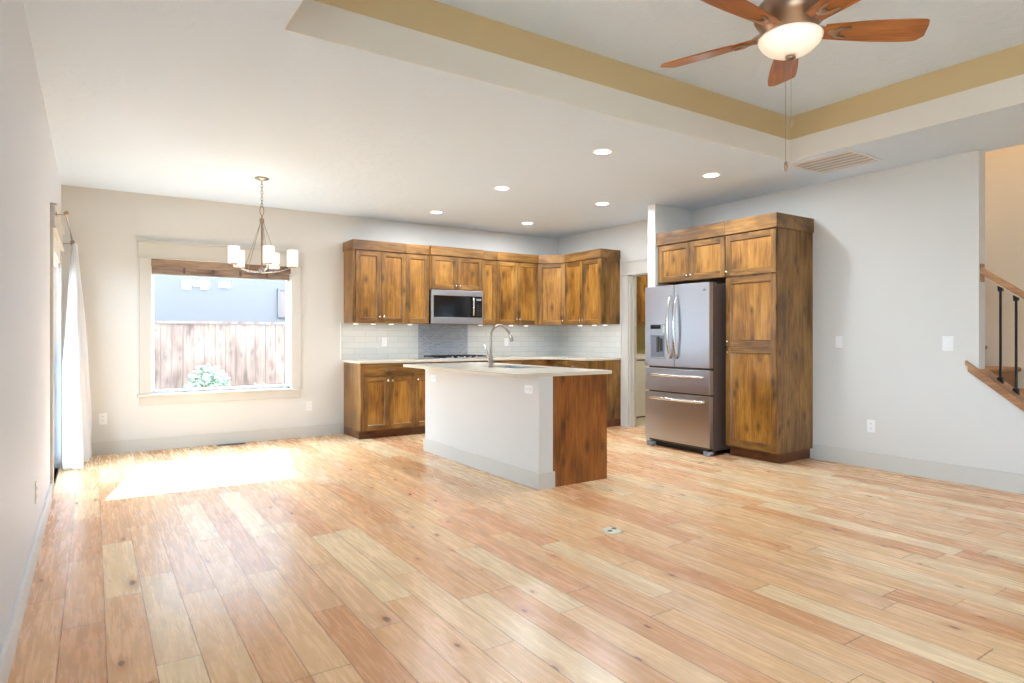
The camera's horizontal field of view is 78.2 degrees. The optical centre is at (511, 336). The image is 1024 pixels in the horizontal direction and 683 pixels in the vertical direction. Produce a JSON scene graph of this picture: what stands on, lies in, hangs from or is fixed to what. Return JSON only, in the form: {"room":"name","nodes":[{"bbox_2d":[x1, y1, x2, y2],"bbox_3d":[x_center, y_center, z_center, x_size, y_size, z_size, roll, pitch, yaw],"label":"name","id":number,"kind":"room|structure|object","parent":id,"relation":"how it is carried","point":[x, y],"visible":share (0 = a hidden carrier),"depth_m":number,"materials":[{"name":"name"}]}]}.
{"room":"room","nodes":[
{"label":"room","id":0,"kind":"room"},
{"bbox_2d":[0,0,60,651],"bbox_3d":[-1.560,-0.076,1.731,0.150,2.893,10.910,0,0,-34],"label":"wall","id":1,"kind":"structure","parent":0,"point":[29,173],"depth_m":2.81,"materials":[{"name":"paint"}]},
{"bbox_2d":[0,483,51,682],"bbox_3d":[-1.529,1.153,1.833,0.015,0.135,10.745,0,0,-34],"label":"baseboard","id":2,"kind":"structure","parent":1,"relation":"attached to","point":[9,645],"depth_m":2.70,"materials":[{"name":"white paint"}]},
{"bbox_2d":[35,481,36,503],"bbox_3d":[-2.626,0.860,3.478,0.008,0.115,0.070,0,0,-34],"label":"wall outlet","id":3,"kind":"object","parent":1,"relation":"attached to","point":[36,481],"visible":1,"depth_m":3.47,"materials":[{"name":"white plastic"}]},
{"bbox_2d":[54,235,59,266],"bbox_3d":[-3.850,-0.722,5.294,0.042,0.164,1.300,0,0,-34],"label":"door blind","id":4,"kind":"object","parent":1,"relation":"attached to","point":[56,247],"visible":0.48,"depth_m":5.38,"materials":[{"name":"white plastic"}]},
{"bbox_2d":[50,202,64,500],"bbox_3d":[-3.867,0.115,5.283,0.142,2.210,1.570,0,0,-34],"label":"door","id":5,"kind":"structure","parent":1,"relation":"in","point":[56,226],"depth_m":4.73,"materials":[{"name":"beige paint"}]},
{"bbox_2d":[55,211,73,245],"bbox_3d":[-3.854,-0.910,5.423,0.118,0.039,1.960,0,0,-34],"label":"curtain rod","id":6,"kind":"object","parent":1,"relation":"attached to","point":[65,213],"visible":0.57,"depth_m":4.99,"materials":[{"name":"silver metal"}]},
{"bbox_2d":[62,240,91,469],"bbox_3d":[-4.132,0.140,5.988,0.226,2.137,0.575,0,0,-34],"label":"curtain","id":7,"kind":"object","parent":6,"relation":"hanging from","point":[76,395],"visible":0.98,"depth_m":5.85,"materials":[{"name":"white fabric"}]},
{"bbox_2d":[61,185,557,442],"bbox_3d":[-1.946,-0.076,8.115,6.576,2.893,0.150,0,0,-34],"label":"wall","id":8,"kind":"structure","parent":0,"point":[106,226],"depth_m":7.04,"materials":[{"name":"paint"}]},
{"bbox_2d":[99,413,106,424],"bbox_3d":[-4.223,0.850,6.505,0.070,0.115,0.008,0,0,-34],"label":"wall outlet","id":9,"kind":"object","parent":8,"relation":"attached to","point":[102,416],"visible":1,"depth_m":6.50,"materials":[{"name":"white plastic"}]},
{"bbox_2d":[91,423,341,455],"bbox_3d":[-3.321,1.153,7.102,2.866,0.135,0.015,0,0,-34],"label":"baseboard","id":10,"kind":"structure","parent":8,"relation":"attached to","point":[184,441],"depth_m":7.06,"materials":[{"name":"beige paint"}]},
{"bbox_2d":[137,239,302,405],"bbox_3d":[-3.280,-0.147,7.183,1.720,1.755,0.165,0,0,-34],"label":"window","id":11,"kind":"structure","parent":8,"relation":"in","point":[148,249],"depth_m":6.98,"materials":[{"name":"beige paint"}]},
{"bbox_2d":[151,259,290,280],"bbox_3d":[-3.273,-0.755,7.173,1.452,0.167,0.052,0,0,-34],"label":"window shade","id":12,"kind":"object","parent":11,"relation":"attached to","point":[161,266],"visible":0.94,"depth_m":7.09,"materials":[{"name":"brown wood"}]},
{"bbox_2d":[306,401,311,410],"bbox_3d":[-2.470,0.845,7.671,0.070,0.115,0.008,0,0,-34],"label":"wall outlet","id":13,"kind":"object","parent":8,"relation":"attached to","point":[308,403],"visible":1,"depth_m":7.67,"materials":[{"name":"white plastic"}]},
{"bbox_2d":[343,239,405,323],"bbox_3d":[-1.727,-0.675,7.942,0.702,1.010,0.381,0,0,-34],"label":"upper cabinet","id":14,"kind":"object","parent":8,"relation":"attached to","point":[374,271],"visible":1,"depth_m":7.79,"materials":[{"name":"brown wood"}]},
{"bbox_2d":[399,244,429,323],"bbox_3d":[-1.304,-0.675,8.233,0.325,1.010,0.364,0,0,-34],"label":"upper cabinet","id":15,"kind":"object","parent":8,"relation":"attached to","point":[417,256],"visible":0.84,"depth_m":8.10,"materials":[{"name":"brown wood"}]},
{"bbox_2d":[429,245,482,290],"bbox_3d":[-0.823,-0.900,8.519,0.789,0.560,0.421,0,0,-34],"label":"upper cabinet","id":16,"kind":"object","parent":8,"relation":"attached to","point":[450,268],"visible":0.88,"depth_m":8.34,"materials":[{"name":"brown wood"}]},
{"bbox_2d":[428,289,482,324],"bbox_3d":[-0.812,-0.391,8.503,0.777,0.449,0.433,0,0,-34],"label":"microwave","id":17,"kind":"object","parent":16,"relation":"attached to","point":[453,307],"visible":0.96,"depth_m":8.34,"materials":[{"name":"silver metal"}]},
{"bbox_2d":[340,323,621,359],"bbox_3d":[-0.329,0.060,8.244,3.436,0.460,1.424,0,0,-34],"label":"tile backsplash","id":18,"kind":"structure","parent":8,"relation":"attached to","point":[361,340],"depth_m":8.81,"materials":[{"name":"tile"}]},
{"bbox_2d":[382,338,386,345],"bbox_3d":[-1.660,0.070,8.197,0.070,0.115,0.008,0,0,-34],"label":"wall outlet","id":19,"kind":"object","parent":18,"relation":"attached to","point":[384,340],"visible":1,"depth_m":8.20,"materials":[{"name":"white plastic"}]},
{"bbox_2d":[504,338,507,345],"bbox_3d":[-0.083,0.080,9.246,0.070,0.115,0.008,0,0,-34],"label":"wall outlet","id":20,"kind":"object","parent":18,"relation":"attached to","point":[505,339],"visible":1,"depth_m":9.24,"materials":[{"name":"white plastic"}]},
{"bbox_2d":[476,250,496,324],"bbox_3d":[-0.402,-0.675,8.823,0.245,1.010,0.381,0,0,-34],"label":"upper cabinet","id":21,"kind":"object","parent":8,"relation":"attached to","point":[489,263],"visible":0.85,"depth_m":8.71,"materials":[{"name":"brown wood"}]},
{"bbox_2d":[493,252,538,324],"bbox_3d":[0.002,-0.675,9.091,0.720,1.010,0.381,0,0,-34],"label":"upper cabinet","id":22,"kind":"object","parent":8,"relation":"attached to","point":[517,274],"visible":0.9,"depth_m":8.95,"materials":[{"name":"brown wood"}]},
{"bbox_2d":[538,255,564,325],"bbox_3d":[0.621,-0.675,9.344,0.636,1.010,0.643,0,0,-34],"label":"upper cabinet","id":23,"kind":"object","parent":8,"relation":"attached to","point":[551,268],"visible":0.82,"depth_m":9.12,"materials":[{"name":"brown wood"}]},
{"bbox_2d":[8,417,1023,682],"bbox_3d":[1.881,1.294,4.019,8.416,0.151,10.910,0,0,-34],"label":"floor","id":24,"kind":"structure","parent":0,"point":[338,558],"depth_m":3.26,"materials":[{"name":"brown wood"}]},
{"bbox_2d":[216,442,245,445],"bbox_3d":[-3.172,1.218,7.119,0.300,0.004,0.100,0,0,-34],"label":"floor vent","id":25,"kind":"object","parent":24,"relation":"in","point":[244,442],"visible":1,"depth_m":7.10,"materials":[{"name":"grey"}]},
{"bbox_2d":[344,362,414,439],"bbox_3d":[-1.646,0.770,7.831,0.690,0.900,0.653,0,0,-34],"label":"base cabinet","id":26,"kind":"object","parent":24,"relation":"on","point":[379,398],"visible":0.99,"depth_m":7.60,"materials":[{"name":"brown wood"}]},
{"bbox_2d":[342,355,620,363],"bbox_3d":[-0.318,0.305,8.251,3.408,0.030,1.423,0,0,-34],"label":"countertop","id":27,"kind":"structure","parent":26,"relation":"on","point":[548,357],"depth_m":8.34,"materials":[{"name":"stone"}]},
{"bbox_2d":[422,354,486,358],"bbox_3d":[-0.751,0.269,8.427,0.760,0.042,0.514,0,0,-34],"label":"gas cooktop","id":28,"kind":"object","parent":27,"relation":"in","point":[463,356],"visible":0.97,"depth_m":8.29,"materials":[{"name":"metal"}]},
{"bbox_2d":[412,362,437,434],"bbox_3d":[-1.222,0.770,8.113,0.325,0.900,0.653,0,0,-34],"label":"base cabinet","id":29,"kind":"object","parent":24,"relation":"on","point":[419,428],"visible":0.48,"depth_m":7.83,"materials":[{"name":"brown wood"}]},
{"bbox_2d":[438,361,488,362],"bbox_3d":[-0.757,0.770,8.422,0.785,0.900,0.653,0,0,-34],"label":"base cabinet","id":30,"kind":"object","parent":24,"relation":"on","point":[457,361],"visible":0.02,"depth_m":8.17,"materials":[{"name":"brown wood"}]},
{"bbox_2d":[423,369,606,489],"bbox_3d":[-0.041,0.770,6.091,0.786,0.900,2.100,0,0,-34],"label":"kitchen island","id":31,"kind":"object","parent":24,"relation":"on","point":[555,435],"visible":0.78,"depth_m":5.36,"materials":[{"name":"paint"}]},
{"bbox_2d":[431,375,435,381],"bbox_3d":[-0.822,0.435,6.574,0.008,0.070,0.115,0,0,-34],"label":"wall outlet","id":32,"kind":"object","parent":31,"relation":"attached to","point":[433,377],"visible":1,"depth_m":6.56,"materials":[{"name":"white plastic"}]},
{"bbox_2d":[403,362,611,377],"bbox_3d":[-0.144,0.305,6.023,0.990,0.030,2.130,0,0,-34],"label":"island countertop","id":33,"kind":"structure","parent":31,"relation":"on","point":[482,368],"depth_m":5.55,"materials":[{"name":"stone"}]},
{"bbox_2d":[484,324,513,366],"bbox_3d":[-0.126,0.084,5.981,0.334,0.410,0.060,0,0,-34],"label":"kitchen faucet","id":34,"kind":"object","parent":33,"relation":"on","point":[490,357],"visible":1,"depth_m":5.92,"materials":[{"name":"silver metal"}]},
{"bbox_2d":[495,366,530,368],"bbox_3d":[0.016,0.412,6.117,0.398,0.215,0.728,0,0,-34],"label":"sink","id":35,"kind":"object","parent":33,"relation":"in","point":[516,367],"visible":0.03,"depth_m":6.45,"materials":[{"name":"metal"}]},
{"bbox_2d":[525,385,532,393],"bbox_3d":[0.136,0.430,5.134,0.008,0.070,0.115,0,0,-34],"label":"wall outlet","id":36,"kind":"object","parent":31,"relation":"attached to","point":[528,388],"visible":1,"depth_m":5.12,"materials":[{"name":"white plastic"}]},
{"bbox_2d":[493,359,549,365],"bbox_3d":[-0.022,0.770,8.911,0.975,0.900,0.653,0,0,-34],"label":"base cabinet","id":37,"kind":"object","parent":24,"relation":"on","point":[540,362],"visible":0.19,"depth_m":8.72,"materials":[{"name":"brown wood"}]},
{"bbox_2d":[550,360,620,426],"bbox_3d":[0.994,0.770,8.768,0.653,0.900,0.795,0,0,-34],"label":"base cabinet","id":38,"kind":"object","parent":24,"relation":"on","point":[614,379],"visible":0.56,"depth_m":8.54,"materials":[{"name":"brown wood"}]},
{"bbox_2d":[602,527,621,533],"bbox_3d":[0.627,1.214,3.953,0.124,0.010,0.124,0,0,-34],"label":"floor outlet","id":39,"kind":"object","parent":24,"relation":"on","point":[610,530],"visible":1,"depth_m":3.94,"materials":[{"name":"beige plastic"}]},
{"bbox_2d":[637,354,647,417],"bbox_3d":[1.795,0.679,9.753,0.690,1.080,0.664,0,0,-34],"label":"washing machine","id":40,"kind":"object","parent":24,"relation":"on","point":[641,365],"visible":0.02,"depth_m":9.46,"materials":[{"name":"white metal"}]},
{"bbox_2d":[645,282,729,456],"bbox_3d":[2.044,0.330,6.949,0.861,1.780,0.896,0,0,-34],"label":"refrigerator","id":41,"kind":"object","parent":24,"relation":"on","point":[685,324],"visible":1,"depth_m":6.63,"materials":[{"name":"metal"}]},
{"bbox_2d":[725,212,813,463],"bbox_3d":[2.593,0.020,6.375,0.640,2.400,0.594,0,0,-34],"label":"pantry cabinet","id":42,"kind":"object","parent":24,"relation":"on","point":[769,271],"visible":1,"depth_m":6.18,"materials":[{"name":"brown wood"}]},
{"bbox_2d":[985,345,1023,393],"bbox_3d":[3.801,0.080,6.022,0.738,2.280,3.560,0,0,-34],"label":"staircase","id":43,"kind":"structure","parent":24,"relation":"on","point":[1008,373],"depth_m":5.49,"materials":[{"name":"wood"}]},
{"bbox_2d":[23,0,1023,238],"bbox_3d":[1.882,-2.901,4.109,8.516,2.757,11.060,0,0,-34],"label":"ceiling","id":44,"kind":"structure","parent":0,"point":[191,99],"depth_m":4.52,"materials":[{"name":"white paint"}]},
{"bbox_2d":[228,176,297,273],"bbox_3d":[-2.388,-1.063,6.030,0.632,0.920,0.607,0,0,-34],"label":"chandelier","id":45,"kind":"object","parent":44,"relation":"hanging from","point":[236,256],"visible":1,"depth_m":6.04,"materials":[{"name":"white glass"}]},
{"bbox_2d":[429,211,442,213],"bbox_3d":[-0.925,-1.520,7.695,0.176,0.006,0.176,0,0,-34],"label":"recessed light","id":46,"kind":"object","parent":44,"relation":"in","point":[434,212],"visible":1,"depth_m":7.70,"materials":[{"name":"white"}]},
{"bbox_2d":[494,186,510,189],"bbox_3d":[-0.100,-1.520,6.454,0.176,0.006,0.176,0,0,-34],"label":"recessed light","id":47,"kind":"object","parent":44,"relation":"in","point":[496,187],"visible":1,"depth_m":6.45,"materials":[{"name":"white"}]},
{"bbox_2d":[592,148,612,154],"bbox_3d":[0.747,-1.520,5.180,0.176,0.006,0.176,0,0,-34],"label":"recessed light","id":48,"kind":"object","parent":44,"relation":"in","point":[602,151],"visible":1,"depth_m":5.16,"materials":[{"name":"white plastic"}]},
{"bbox_2d":[595,202,609,204],"bbox_3d":[1.032,-1.520,7.207,0.176,0.006,0.176,0,0,-34],"label":"recessed light","id":49,"kind":"object","parent":44,"relation":"in","point":[597,203],"visible":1,"depth_m":7.18,"materials":[{"name":"white"}]},
{"bbox_2d":[284,0,1023,161],"bbox_3d":[1.980,-1.617,2.295,4.262,0.187,4.830,0,0,-34],"label":"tray ceiling edge","id":50,"kind":"structure","parent":44,"relation":"attached to","point":[312,18],"depth_m":4.20,"materials":[{"name":"paint"}]},
{"bbox_2d":[314,0,1023,139],"bbox_3d":[1.980,-1.810,2.295,4.262,0.200,4.830,0,0,-34],"label":"ceiling band","id":51,"kind":"structure","parent":44,"relation":"attached to","point":[432,17],"depth_m":4.33,"materials":[{"name":"paint"}]},
{"bbox_2d":[702,173,720,177],"bbox_3d":[1.879,-1.520,5.933,0.176,0.006,0.176,0,0,-34],"label":"recessed light","id":52,"kind":"object","parent":44,"relation":"in","point":[707,175],"visible":1,"depth_m":5.93,"materials":[{"name":"white"}]},
{"bbox_2d":[660,0,929,171],"bbox_3d":[1.317,-1.355,3.023,1.219,1.110,1.258,0,0,-34],"label":"ceiling fan","id":53,"kind":"object","parent":44,"relation":"hanging from","point":[789,30],"visible":1,"depth_m":3.00,"materials":[{"name":"brown wood"}]},
{"bbox_2d":[788,149,882,173],"bbox_3d":[2.809,-1.517,5.483,0.540,0.012,0.540,0,0,-34],"label":"ceiling vent","id":54,"kind":"object","parent":44,"relation":"in","point":[848,158],"visible":1,"depth_m":5.46,"materials":[{"name":"white metal"}]},
{"bbox_2d":[637,326,644,353],"bbox_3d":[2.492,-0.151,9.102,1.970,2.743,2.800,0,0,-34],"label":"wall","id":55,"kind":"structure","parent":0,"point":[640,329],"depth_m":10.43,"materials":[{"name":"paint"}]},
{"bbox_2d":[637,275,647,325],"bbox_3d":[1.732,-0.625,9.947,1.200,0.910,0.350,0,0,-34],"label":"laundry cabinet","id":56,"kind":"object","parent":55,"relation":"attached to","point":[642,281],"visible":0.09,"depth_m":9.96,"materials":[{"name":"brown wood"}]},
{"bbox_2d":[648,204,692,390],"bbox_3d":[1.877,-0.151,7.454,0.640,2.743,0.115,0,0,-34],"label":"wall","id":57,"kind":"structure","parent":0,"point":[661,218],"depth_m":7.30,"materials":[{"name":"paint"}]},
{"bbox_2d":[558,144,1023,474],"bbox_3d":[4.087,-1.405,5.575,0.960,5.550,10.760,0,0,-34],"label":"wall","id":58,"kind":"structure","parent":0,"point":[899,252],"depth_m":5.67,"materials":[{"name":"paint"}]},
{"bbox_2d":[565,248,619,324],"bbox_3d":[1.110,-0.675,8.841,0.381,1.010,0.782,0,0,-34],"label":"upper cabinet","id":59,"kind":"object","parent":58,"relation":"attached to","point":[592,277],"visible":1,"depth_m":8.61,"materials":[{"name":"brown wood"}]},
{"bbox_2d":[620,258,647,426],"bbox_3d":[1.838,0.102,8.163,0.160,2.235,1.080,0,0,-34],"label":"door frame","id":60,"kind":"structure","parent":58,"relation":"in","point":[632,269],"depth_m":8.49,"materials":[{"name":"beige paint"}]},
{"bbox_2d":[656,222,726,284],"bbox_3d":[2.168,-0.895,7.014,0.640,0.570,0.935,0,0,-34],"label":"upper cabinet","id":61,"kind":"object","parent":58,"relation":"attached to","point":[697,254],"visible":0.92,"depth_m":6.82,"materials":[{"name":"brown wood"}]},
{"bbox_2d":[836,336,842,347],"bbox_3d":[3.162,0.052,6.089,0.010,0.115,0.070,0,0,-34],"label":"light switch","id":62,"kind":"object","parent":58,"relation":"attached to","point":[839,339],"visible":1,"depth_m":6.08,"materials":[{"name":"white plastic"}]},
{"bbox_2d":[867,420,874,432],"bbox_3d":[3.329,0.830,5.840,0.008,0.115,0.070,0,0,-34],"label":"wall outlet","id":63,"kind":"object","parent":58,"relation":"attached to","point":[870,423],"visible":1,"depth_m":5.83,"materials":[{"name":"white plastic"}]},
{"bbox_2d":[813,443,1023,493],"bbox_3d":[3.715,1.145,5.253,0.015,0.150,2.535,0,0,-34],"label":"baseboard","id":64,"kind":"structure","parent":58,"relation":"attached to","point":[986,478],"depth_m":5.45,"materials":[{"name":"beige paint"}]},
{"bbox_2d":[942,336,953,350],"bbox_3d":[3.677,0.060,5.315,0.010,0.125,0.085,0,0,-34],"label":"light switch","id":65,"kind":"object","parent":58,"relation":"attached to","point":[947,341],"visible":1,"depth_m":5.31,"materials":[{"name":"white plastic"}]},
{"bbox_2d":[965,361,1023,411],"bbox_3d":[4.135,0.708,4.731,0.195,1.022,1.200,0,0,-34],"label":"trim","id":66,"kind":"structure","parent":58,"relation":"attached to","point":[986,376],"depth_m":5.02,"materials":[{"name":"brown wood"}]},
{"bbox_2d":[997,286,1003,383],"bbox_3d":[3.925,-0.016,5.060,0.036,0.786,0.040,0,0,-34],"label":"baluster","id":67,"kind":"object","parent":66,"relation":"on","point":[1000,378],"visible":1,"depth_m":5.05,"materials":[{"name":"black metal"}]},
{"bbox_2d":[1012,295,1019,394],"bbox_3d":[3.982,0.066,4.975,0.036,0.786,0.040,0,0,-34],"label":"baluster","id":68,"kind":"object","parent":66,"relation":"on","point":[1016,389],"visible":1,"depth_m":4.97,"materials":[{"name":"black metal"}]},
{"bbox_2d":[980,264,1023,298],"bbox_3d":[4.141,-0.144,4.735,0.090,0.905,1.100,0,0,-34],"label":"stair handrail","id":69,"kind":"object","parent":58,"relation":"attached to","point":[984,272],"visible":0.85,"depth_m":5.05,"materials":[{"name":"brown wood"}]},
{"label":"outside","id":70,"kind":"structure","parent":0,"visible":0},
{"bbox_3d":[-0.275,1.670,2.219,30.000,0.100,28.000,0,0,-34],"label":"ground","id":71,"kind":"structure","parent":70,"visible":0},
{"bbox_2d":[183,363,230,388],"bbox_3d":[-4.079,0.987,8.442,0.718,1.269,0.720,0,0,-34],"label":"shrub","id":72,"kind":"object","parent":71,"relation":"on","point":[222,382],"visible":0.31,"depth_m":8.39,"materials":[{"name":"green plant"}]},
{"bbox_2d":[154,321,285,389],"bbox_3d":[-5.646,0.698,8.573,18.090,1.845,0.170,0,0,-34],"label":"wooden fence","id":73,"kind":"object","parent":71,"relation":"on","point":[254,354],"visible":0.06,"depth_m":9.38,"materials":[{"name":"brown wood"}]},
{"bbox_2d":[154,268,285,389],"bbox_3d":[-7.333,-0.830,13.738,15.800,4.900,6.000,0,0,-34],"label":"neighbor house","id":74,"kind":"structure","parent":71,"relation":"on","point":[176,298],"depth_m":11.90,"materials":[{"name":"paint"}]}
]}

